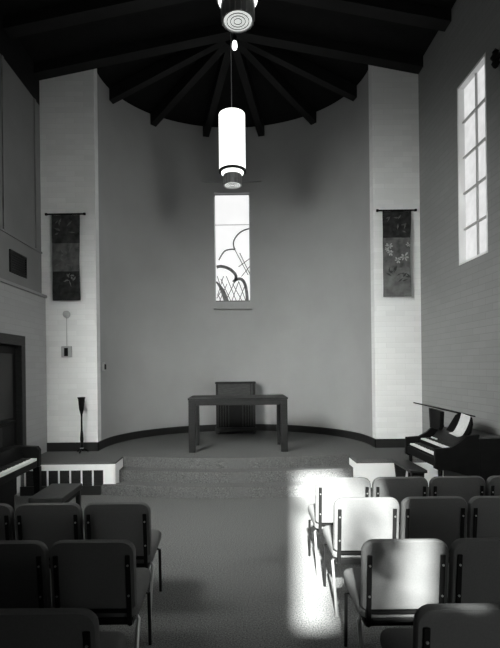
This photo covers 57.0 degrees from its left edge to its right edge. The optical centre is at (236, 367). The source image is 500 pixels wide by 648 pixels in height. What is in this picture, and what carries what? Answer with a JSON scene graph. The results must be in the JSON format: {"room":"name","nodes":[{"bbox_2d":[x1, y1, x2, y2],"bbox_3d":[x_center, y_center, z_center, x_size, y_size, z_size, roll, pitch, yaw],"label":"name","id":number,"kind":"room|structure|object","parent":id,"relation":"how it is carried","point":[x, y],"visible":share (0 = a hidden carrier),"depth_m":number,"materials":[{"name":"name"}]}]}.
{"room":"house of worship","nodes":[
{"label":"house of worship","id":0,"kind":"room"},
{"bbox_2d":[0,54,41,292],"bbox_3d":[-3.261,-2.675,2.895,0.240,3.035,8.930,-1,0,0],"label":"wall","id":1,"kind":"structure","parent":0,"point":[19,103],"depth_m":6.65,"materials":[{"name":"grey paint"}]},
{"bbox_2d":[1,55,5,229],"bbox_3d":[-3.134,-3.019,6.170,0.022,2.330,0.050,-1,0,0],"label":"trim","id":2,"kind":"structure","parent":1,"relation":"attached to","point":[2,57],"depth_m":6.15,"materials":[{"name":"grey wood"}]},
{"bbox_2d":[9,249,26,278],"bbox_3d":[-3.117,-1.479,6.560,0.019,0.310,0.500,-1,0,0],"label":"air vent","id":3,"kind":"object","parent":1,"relation":"in","point":[17,262],"visible":1,"depth_m":6.54,"materials":[{"name":"black metal"}]},
{"bbox_2d":[0,227,41,253],"bbox_3d":[-3.121,-1.839,2.895,0.020,0.030,8.930,-1,0,0],"label":"trim","id":4,"kind":"structure","parent":1,"relation":"attached to","point":[1,229],"depth_m":6.61,"materials":[{"name":"grey wood"}]},
{"bbox_2d":[34,98,37,248],"bbox_3d":[-3.134,-3.019,7.160,0.022,2.330,0.050,-1,0,0],"label":"trim","id":5,"kind":"structure","parent":1,"relation":"attached to","point":[35,135],"depth_m":7.14,"materials":[{"name":"grey paint"}]},
{"bbox_2d":[0,282,46,492],"bbox_3d":[-3.196,0.337,2.895,0.300,2.900,8.930,-1,0,0],"label":"wall","id":6,"kind":"structure","parent":0,"point":[22,313],"depth_m":6.84,"materials":[{"name":"paint"}]},
{"bbox_2d":[0,333,26,494],"bbox_3d":[-3.093,0.665,6.025,0.140,2.238,1.150,-1,0,0],"label":"door","id":7,"kind":"structure","parent":6,"relation":"in","point":[12,358],"depth_m":6.43,"materials":[{"name":"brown wood"}]},
{"bbox_2d":[0,278,46,297],"bbox_3d":[-3.198,-1.136,2.895,0.330,0.045,8.930,-1,0,0],"label":"trim","id":8,"kind":"structure","parent":6,"relation":"attached to","point":[1,279],"depth_m":6.50,"materials":[{"name":"grey wood"}]},
{"bbox_2d":[39,68,100,442],"bbox_3d":[-2.788,-1.624,7.450,1.062,6.812,0.180,-1,0,0],"label":"wall","id":9,"kind":"structure","parent":0,"point":[68,103],"depth_m":7.36,"materials":[{"name":"white brick"}]},
{"bbox_2d":[45,212,85,300],"bbox_3d":[-2.720,-1.770,7.310,0.640,1.392,0.042,-1,0,0],"label":"banner","id":10,"kind":"object","parent":9,"relation":"attached to","point":[65,226],"visible":1,"depth_m":7.31,"materials":[{"name":"black fabric"}]},
{"bbox_2d":[55,247,71,267],"bbox_3d":[-2.747,-1.754,7.295,0.285,0.364,0.003,-1,0,0],"label":"print","id":11,"kind":"object","parent":10,"relation":"attached to","point":[63,255],"depth_m":7.31,"materials":[{"name":"grey fabric"}]},
{"bbox_2d":[55,219,74,234],"bbox_3d":[-2.736,-2.246,7.295,0.346,0.266,0.003,-1,0,0],"label":"print","id":12,"kind":"object","parent":10,"relation":"attached to","point":[62,226],"depth_m":7.31,"materials":[{"name":"fabric"}]},
{"bbox_2d":[63,273,75,284],"bbox_3d":[-2.656,-1.394,7.295,0.200,0.218,0.003,-1,0,0],"label":"print","id":13,"kind":"object","parent":10,"relation":"attached to","point":[68,278],"depth_m":7.32,"materials":[{"name":"grey fabric"}]},
{"bbox_2d":[61,311,71,356],"bbox_3d":[-2.721,-0.544,7.332,0.170,0.750,0.053,-1,0,0],"label":"bell","id":14,"kind":"object","parent":9,"relation":"attached to","point":[66,351],"visible":1,"depth_m":7.32,"materials":[{"name":"grey metal"}]},
{"bbox_2d":[20,431,428,493],"bbox_3d":[-0.030,1.525,8.005,6.002,0.449,3.130,-1,0,0],"label":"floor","id":15,"kind":"structure","parent":0,"point":[225,450],"depth_m":7.04,"materials":[{"name":"carpet"}]},
{"bbox_2d":[20,485,100,495],"bbox_3d":[-2.464,1.714,6.428,1.128,0.128,0.021,-1,0,0],"label":"platform","id":16,"kind":"object","parent":15,"relation":"attached to","point":[24,490],"visible":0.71,"depth_m":6.42,"materials":[{"name":"black carpet"}]},
{"bbox_2d":[26,470,102,485],"bbox_3d":[-2.409,1.540,6.431,1.081,0.213,0.009,-1,0,0],"label":"floor vent","id":17,"kind":"object","parent":15,"relation":"in","point":[75,474],"visible":0.72,"depth_m":6.43,"materials":[{"name":"black metal"}]},
{"bbox_2d":[24,458,122,485],"bbox_3d":[-2.364,1.565,6.647,1.332,0.425,0.446,-1,0,0],"label":"trim","id":18,"kind":"structure","parent":15,"relation":"attached to","point":[110,471],"depth_m":6.42,"materials":[{"name":"white paint"}]},
{"bbox_2d":[77,397,88,453],"bbox_3d":[-2.434,0.892,7.187,0.191,0.867,0.170,-1,0,0],"label":"candle stand","id":19,"kind":"object","parent":15,"relation":"on","point":[81,400],"visible":1,"depth_m":7.19,"materials":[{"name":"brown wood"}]},
{"bbox_2d":[77,397,84,414],"bbox_3d":[-2.438,0.593,7.210,0.124,0.270,0.124,-1,0,0],"label":"cup","id":20,"kind":"object","parent":19,"relation":"on","point":[81,400],"depth_m":7.18,"materials":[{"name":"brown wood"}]},
{"bbox_2d":[215,381,256,433],"bbox_3d":[-0.026,0.788,9.215,0.820,1.025,0.290,-1,0,0],"label":"lectern","id":21,"kind":"object","parent":15,"relation":"on","point":[229,418],"visible":0.71,"depth_m":9.13,"materials":[{"name":"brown wood"}]},
{"bbox_2d":[188,394,287,452],"bbox_3d":[0.018,0.880,7.475,1.545,0.840,0.786,-1,0,0],"label":"altar table","id":22,"kind":"object","parent":15,"relation":"on","point":[280,400],"visible":1,"depth_m":7.10,"materials":[{"name":"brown wood"}]},
{"bbox_2d":[0,0,455,62],"bbox_3d":[-0.111,-5.279,2.885,6.900,1.140,9.310,-1,0,0],"label":"ceiling","id":23,"kind":"structure","parent":0,"point":[193,14],"depth_m":6.85,"materials":[{"name":"black wood"}]},
{"bbox_2d":[3,0,450,38],"bbox_3d":[-0.136,-5.018,6.320,6.064,0.782,0.200,-1,0,0],"label":"ceiling beam","id":24,"kind":"structure","parent":23,"relation":"attached to","point":[81,11],"depth_m":6.26,"materials":[{"name":"black wood"}]},
{"bbox_2d":[34,23,422,80],"bbox_3d":[-0.136,-5.018,7.255,6.064,0.782,0.190,-1,0,0],"label":"ceiling beam","id":25,"kind":"structure","parent":23,"relation":"attached to","point":[216,33],"depth_m":7.16,"materials":[{"name":"black wood"}]},
{"bbox_2d":[219,32,245,188],"bbox_3d":[-0.082,-4.085,7.000,0.412,2.624,0.412,-1,0,0],"label":"pendant lamp","id":26,"kind":"object","parent":23,"relation":"hanging from","point":[232,166],"visible":0.98,"depth_m":6.84,"materials":[{"name":"frosted white glass"},{"name":"black steel"},{"name":"chrome"}]},
{"bbox_2d":[232,33,236,49],"bbox_3d":[-0.038,-5.039,6.750,0.080,0.738,0.080,-1,0,0],"label":"ceiling lamp","id":27,"kind":"object","parent":23,"relation":"hanging from","point":[234,43],"visible":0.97,"depth_m":6.72,"materials":[{"name":"white glass"}]},
{"bbox_2d":[214,0,261,32],"bbox_3d":[-0.006,-4.165,3.900,0.412,2.463,0.412,-1,0,0],"label":"pendant lamp","id":28,"kind":"object","parent":23,"relation":"hanging from","point":[237,16],"visible":1,"depth_m":3.86,"materials":[{"name":"white"}]},
{"bbox_2d":[14,491,448,647],"bbox_3d":[-0.029,1.810,2.690,6.700,0.120,9.020,-1,0,0],"label":"floor","id":29,"kind":"structure","parent":0,"point":[237,572],"depth_m":3.77,"materials":[{"name":"carpet"}]},
{"bbox_2d":[0,503,15,540],"bbox_3d":[-1.776,1.357,3.412,0.462,0.834,0.512,-1,0,0],"label":"chair","id":30,"kind":"object","parent":29,"relation":"on","point":[7,517],"visible":0.22,"depth_m":3.17,"materials":[{"name":"grey fabric"}]},
{"bbox_2d":[0,420,41,514],"bbox_3d":[-2.689,1.206,4.785,0.674,1.150,1.570,-1,0,0],"label":"piano","id":31,"kind":"object","parent":29,"relation":"on","point":[15,460],"visible":0.9,"depth_m":5.35,"materials":[{"name":"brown wood"}]},
{"bbox_2d":[0,540,52,608],"bbox_3d":[-1.250,1.351,2.712,0.462,0.834,0.512,-1,0,0],"label":"chair","id":32,"kind":"object","parent":29,"relation":"on","point":[25,573],"visible":0.51,"depth_m":2.48,"materials":[{"name":"black fabric"}]},
{"bbox_2d":[15,503,84,568],"bbox_3d":[-1.300,1.352,3.412,0.462,0.834,0.512,-1,0,0],"label":"chair","id":33,"kind":"object","parent":29,"relation":"on","point":[48,523],"visible":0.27,"depth_m":3.17,"materials":[{"name":"grey fabric"}]},
{"bbox_2d":[28,483,81,505],"bbox_3d":[-1.873,1.522,4.790,0.340,0.500,0.580,-1,0,0],"label":"piano bench","id":34,"kind":"object","parent":29,"relation":"on","point":[58,492],"visible":0.41,"depth_m":4.73,"materials":[{"name":"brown wood"}]},
{"bbox_2d":[0,608,126,647],"bbox_3d":[-0.761,1.346,1.997,0.462,0.834,0.512,-1,0,0],"label":"chair","id":35,"kind":"object","parent":29,"relation":"on","point":[19,627],"visible":1,"depth_m":1.75,"materials":[{"name":"grey fabric"}]},
{"bbox_2d":[50,539,151,647],"bbox_3d":[-0.776,1.346,2.712,0.462,0.834,0.512,-1,0,0],"label":"chair","id":36,"kind":"object","parent":29,"relation":"on","point":[101,576],"visible":0.8,"depth_m":2.48,"materials":[{"name":"grey fabric"}]},
{"bbox_2d":[84,502,161,616],"bbox_3d":[-0.826,1.347,3.412,0.462,0.834,0.512,-1,0,0],"label":"chair","id":37,"kind":"object","parent":29,"relation":"on","point":[131,521],"visible":0.55,"depth_m":3.18,"materials":[{"name":"grey fabric"}]},
{"bbox_2d":[102,480,316,497],"bbox_3d":[-0.011,1.675,6.396,3.740,0.149,0.452,-1,0,0],"label":"step","id":38,"kind":"structure","parent":29,"relation":"on","point":[126,488],"depth_m":6.23,"materials":[{"name":"carpet"}]},
{"bbox_2d":[119,464,352,482],"bbox_3d":[-0.012,1.600,7.707,3.370,0.299,2.595,-1,0,0],"label":"step","id":39,"kind":"structure","parent":29,"relation":"on","point":[310,473],"depth_m":6.48,"materials":[{"name":"carpet"}]},
{"bbox_2d":[308,477,370,578],"bbox_3d":[0.886,1.327,4.052,0.462,0.834,0.512,-1,0,0],"label":"chair","id":40,"kind":"object","parent":29,"relation":"on","point":[327,490],"visible":0.66,"depth_m":3.81,"materials":[{"name":"fabric"}]},
{"bbox_2d":[323,497,398,616],"bbox_3d":[0.914,1.327,3.462,0.462,0.834,0.512,-1,0,0],"label":"chair","id":41,"kind":"object","parent":29,"relation":"on","point":[356,520],"visible":0.72,"depth_m":3.23,"materials":[{"name":"grey fabric"}]},
{"bbox_2d":[343,538,448,647],"bbox_3d":[0.896,1.327,2.672,0.462,0.834,0.512,-1,0,0],"label":"chair","id":42,"kind":"object","parent":29,"relation":"on","point":[395,578],"visible":0.77,"depth_m":2.44,"materials":[{"name":"grey fabric"}]},
{"bbox_2d":[372,476,427,523],"bbox_3d":[1.361,1.321,4.052,0.462,0.834,0.512,-1,0,0],"label":"chair","id":43,"kind":"object","parent":29,"relation":"on","point":[399,488],"visible":0.22,"depth_m":3.81,"materials":[{"name":"grey fabric"}]},
{"bbox_2d":[391,459,426,476],"bbox_3d":[2.069,1.444,5.545,0.195,0.565,0.650,-1,0,0],"label":"bench","id":44,"kind":"object","parent":29,"relation":"on","point":[401,466],"visible":0.37,"depth_m":5.54,"materials":[{"name":"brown wood"}]},
{"bbox_2d":[399,496,466,562],"bbox_3d":[1.389,1.321,3.462,0.462,0.834,0.512,-1,0,0],"label":"chair","id":45,"kind":"object","parent":29,"relation":"on","point":[444,518],"visible":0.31,"depth_m":3.22,"materials":[{"name":"grey fabric"}]},
{"bbox_2d":[380,603,499,647],"bbox_3d":[0.918,1.327,1.997,0.462,0.834,0.512,-1,0,0],"label":"chair","id":46,"kind":"object","parent":29,"relation":"on","point":[443,625],"visible":1,"depth_m":1.75,"materials":[{"name":"grey fabric"}]},
{"bbox_2d":[405,402,499,487],"bbox_3d":[2.565,1.080,5.513,0.785,1.281,0.935,-1,0,0],"label":"piano","id":47,"kind":"object","parent":29,"relation":"on","point":[475,452],"visible":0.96,"depth_m":5.05,"materials":[{"name":"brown wood"}]},
{"bbox_2d":[450,413,470,436],"bbox_3d":[2.474,0.633,5.118,0.112,0.253,0.246,-1,0,-5],"label":"sheet music","id":48,"kind":"object","parent":47,"relation":"on","point":[464,420],"visible":1,"depth_m":5.11,"materials":[{"name":"white paper"}]},
{"bbox_2d":[429,476,485,507],"bbox_3d":[1.836,1.316,4.052,0.462,0.834,0.512,-1,0,0],"label":"chair","id":49,"kind":"object","parent":29,"relation":"on","point":[466,487],"visible":0.21,"depth_m":3.81,"materials":[{"name":"grey fabric"}]},
{"bbox_2d":[447,538,499,602],"bbox_3d":[1.371,1.321,2.672,0.462,0.834,0.512,-1,0,0],"label":"chair","id":50,"kind":"object","parent":29,"relation":"on","point":[474,563],"visible":0.49,"depth_m":2.44,"materials":[{"name":"grey fabric"}]},
{"bbox_2d":[466,496,499,537],"bbox_3d":[1.864,1.316,3.462,0.462,0.834,0.512,-1,0,0],"label":"chair","id":51,"kind":"object","parent":29,"relation":"on","point":[483,512],"visible":0.28,"depth_m":3.23,"materials":[{"name":"grey fabric"}]},
{"bbox_2d":[485,476,499,495],"bbox_3d":[2.311,1.310,4.052,0.462,0.834,0.512,-1,0,0],"label":"chair","id":52,"kind":"object","parent":29,"relation":"on","point":[492,488],"visible":0.3,"depth_m":3.81,"materials":[{"name":"grey fabric"}]},
{"bbox_2d":[97,49,367,126],"bbox_3d":[-0.076,-5.389,8.695,5.050,1.120,2.350,-1,0,0],"label":"ceiling","id":53,"kind":"structure","parent":0,"point":[191,109],"depth_m":8.56,"materials":[{"name":"black wood"}]},
{"bbox_2d":[109,41,225,103],"bbox_3d":[-1.200,-5.118,7.817,2.080,0.896,0.130,-1,0,14],"label":"ceiling beam","id":54,"kind":"structure","parent":53,"relation":"attached to","point":[177,60],"depth_m":7.81,"materials":[{"name":"black wood"}]},
{"bbox_2d":[150,41,227,126],"bbox_3d":[-0.898,-5.151,8.296,1.998,0.838,0.130,-1,0,42],"label":"ceiling beam","id":55,"kind":"structure","parent":53,"relation":"attached to","point":[202,65],"depth_m":8.28,"materials":[{"name":"black wood"}]},
{"bbox_2d":[203,40,232,136],"bbox_3d":[-0.375,-5.174,8.573,0.130,0.804,1.912,-1,0,-16],"label":"ceiling beam","id":56,"kind":"structure","parent":53,"relation":"attached to","point":[225,58],"depth_m":8.47,"materials":[{"name":"black wood"}]},
{"bbox_2d":[232,40,263,136],"bbox_3d":[0.228,-5.181,8.573,0.130,0.804,1.912,-1,0,16],"label":"ceiling beam","id":57,"kind":"structure","parent":53,"relation":"attached to","point":[240,60],"depth_m":8.49,"materials":[{"name":"black wood"}]},
{"bbox_2d":[237,40,315,124],"bbox_3d":[0.751,-5.170,8.296,1.998,0.838,0.130,-1,0,-42],"label":"ceiling beam","id":58,"kind":"structure","parent":53,"relation":"attached to","point":[263,65],"depth_m":8.27,"materials":[{"name":"black wood"}]},
{"bbox_2d":[239,41,356,100],"bbox_3d":[1.054,-5.144,7.817,2.080,0.896,0.130,-1,0,-14],"label":"ceiling beam","id":59,"kind":"structure","parent":53,"relation":"attached to","point":[285,58],"depth_m":7.80,"materials":[{"name":"black wood"}]},
{"bbox_2d":[97,71,372,439],"bbox_3d":[-0.034,-1.750,8.680,4.950,6.500,2.280,-1,0,0],"label":"wall","id":60,"kind":"structure","parent":0,"point":[305,337],"depth_m":9.02,"materials":[{"name":"paint"}]},
{"bbox_2d":[102,362,105,370],"bbox_3d":[-2.208,-0.025,7.660,0.055,0.140,0.080,-1,0,0],"label":"light switch","id":61,"kind":"object","parent":60,"relation":"attached to","point":[103,363],"visible":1,"depth_m":7.62,"materials":[{"name":"grey plastic"}]},
{"bbox_2d":[47,424,404,451],"bbox_3d":[-0.034,1.230,8.456,6.004,0.140,2.228,-1,0,0],"label":"baseboard","id":62,"kind":"structure","parent":60,"relation":"attached to","point":[364,438],"depth_m":8.34,"materials":[{"name":"black rubber"}]},
{"bbox_2d":[202,180,261,182],"bbox_3d":[-0.112,-3.852,9.510,1.235,0.025,0.080,-1,0,0],"label":"trim","id":63,"kind":"structure","parent":60,"relation":"attached to","point":[243,181],"depth_m":9.48,"materials":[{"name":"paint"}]},
{"bbox_2d":[214,194,250,301],"bbox_3d":[-0.095,-2.502,9.660,0.738,2.275,0.040,-1,0,0],"label":"window","id":64,"kind":"structure","parent":60,"relation":"in","point":[231,211],"depth_m":9.66,"materials":[{"name":"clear glass"}]},
{"bbox_2d":[214,307,251,309],"bbox_3d":[-0.082,-1.227,9.525,0.795,0.035,0.150,-1,0,0],"label":"trim","id":65,"kind":"structure","parent":60,"relation":"attached to","point":[231,308],"depth_m":9.45,"materials":[{"name":"paint"}]},
{"bbox_2d":[368,65,421,438],"bbox_3d":[2.685,-1.690,7.450,0.992,6.818,0.180,-1,0,0],"label":"wall","id":66,"kind":"structure","parent":0,"point":[393,94],"depth_m":7.36,"materials":[{"name":"white brick"}]},
{"bbox_2d":[376,209,416,296],"bbox_3d":[2.542,-1.830,7.310,0.640,1.392,0.042,-1,0,0],"label":"banner","id":67,"kind":"object","parent":66,"relation":"attached to","point":[396,222],"visible":1,"depth_m":7.31,"materials":[{"name":"grey fabric"}]},
{"bbox_2d":[386,215,405,231],"bbox_3d":[2.527,-2.290,7.295,0.341,0.282,0.003,-1,0,0],"label":"print","id":68,"kind":"object","parent":67,"relation":"attached to","point":[394,223],"depth_m":7.31,"materials":[{"name":"fabric"}]},
{"bbox_2d":[387,267,409,280],"bbox_3d":[2.564,-1.493,7.295,0.405,0.273,0.003,-1,0,0],"label":"print","id":69,"kind":"object","parent":67,"relation":"attached to","point":[393,273],"depth_m":7.31,"materials":[{"name":"grey fabric"}]},
{"bbox_2d":[418,0,499,434],"bbox_3d":[3.086,-1.586,2.895,0.300,6.600,8.930,-1,0,0],"label":"wall","id":70,"kind":"structure","parent":0,"point":[460,304],"depth_m":6.15,"materials":[{"name":"grey paint"}]},
{"bbox_2d":[349,458,437,486],"bbox_3d":[2.321,1.526,6.647,1.298,0.395,0.446,-1,0,0],"label":"platform","id":71,"kind":"object","parent":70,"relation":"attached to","point":[370,471],"depth_m":6.42,"materials":[{"name":"white paint"}]},
{"bbox_2d":[457,52,487,264],"bbox_3d":[2.973,-2.529,5.740,0.095,2.350,0.710,-1,0,0],"label":"window","id":72,"kind":"structure","parent":70,"relation":"in","point":[471,93],"depth_m":5.86,"materials":[{"name":"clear glass"}]},
{"bbox_2d":[490,48,499,68],"bbox_3d":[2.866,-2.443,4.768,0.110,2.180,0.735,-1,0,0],"label":"spotlight","id":73,"kind":"object","parent":70,"relation":"attached to","point":[495,57],"visible":1,"depth_m":5.05,"materials":[{"name":"black metal"}]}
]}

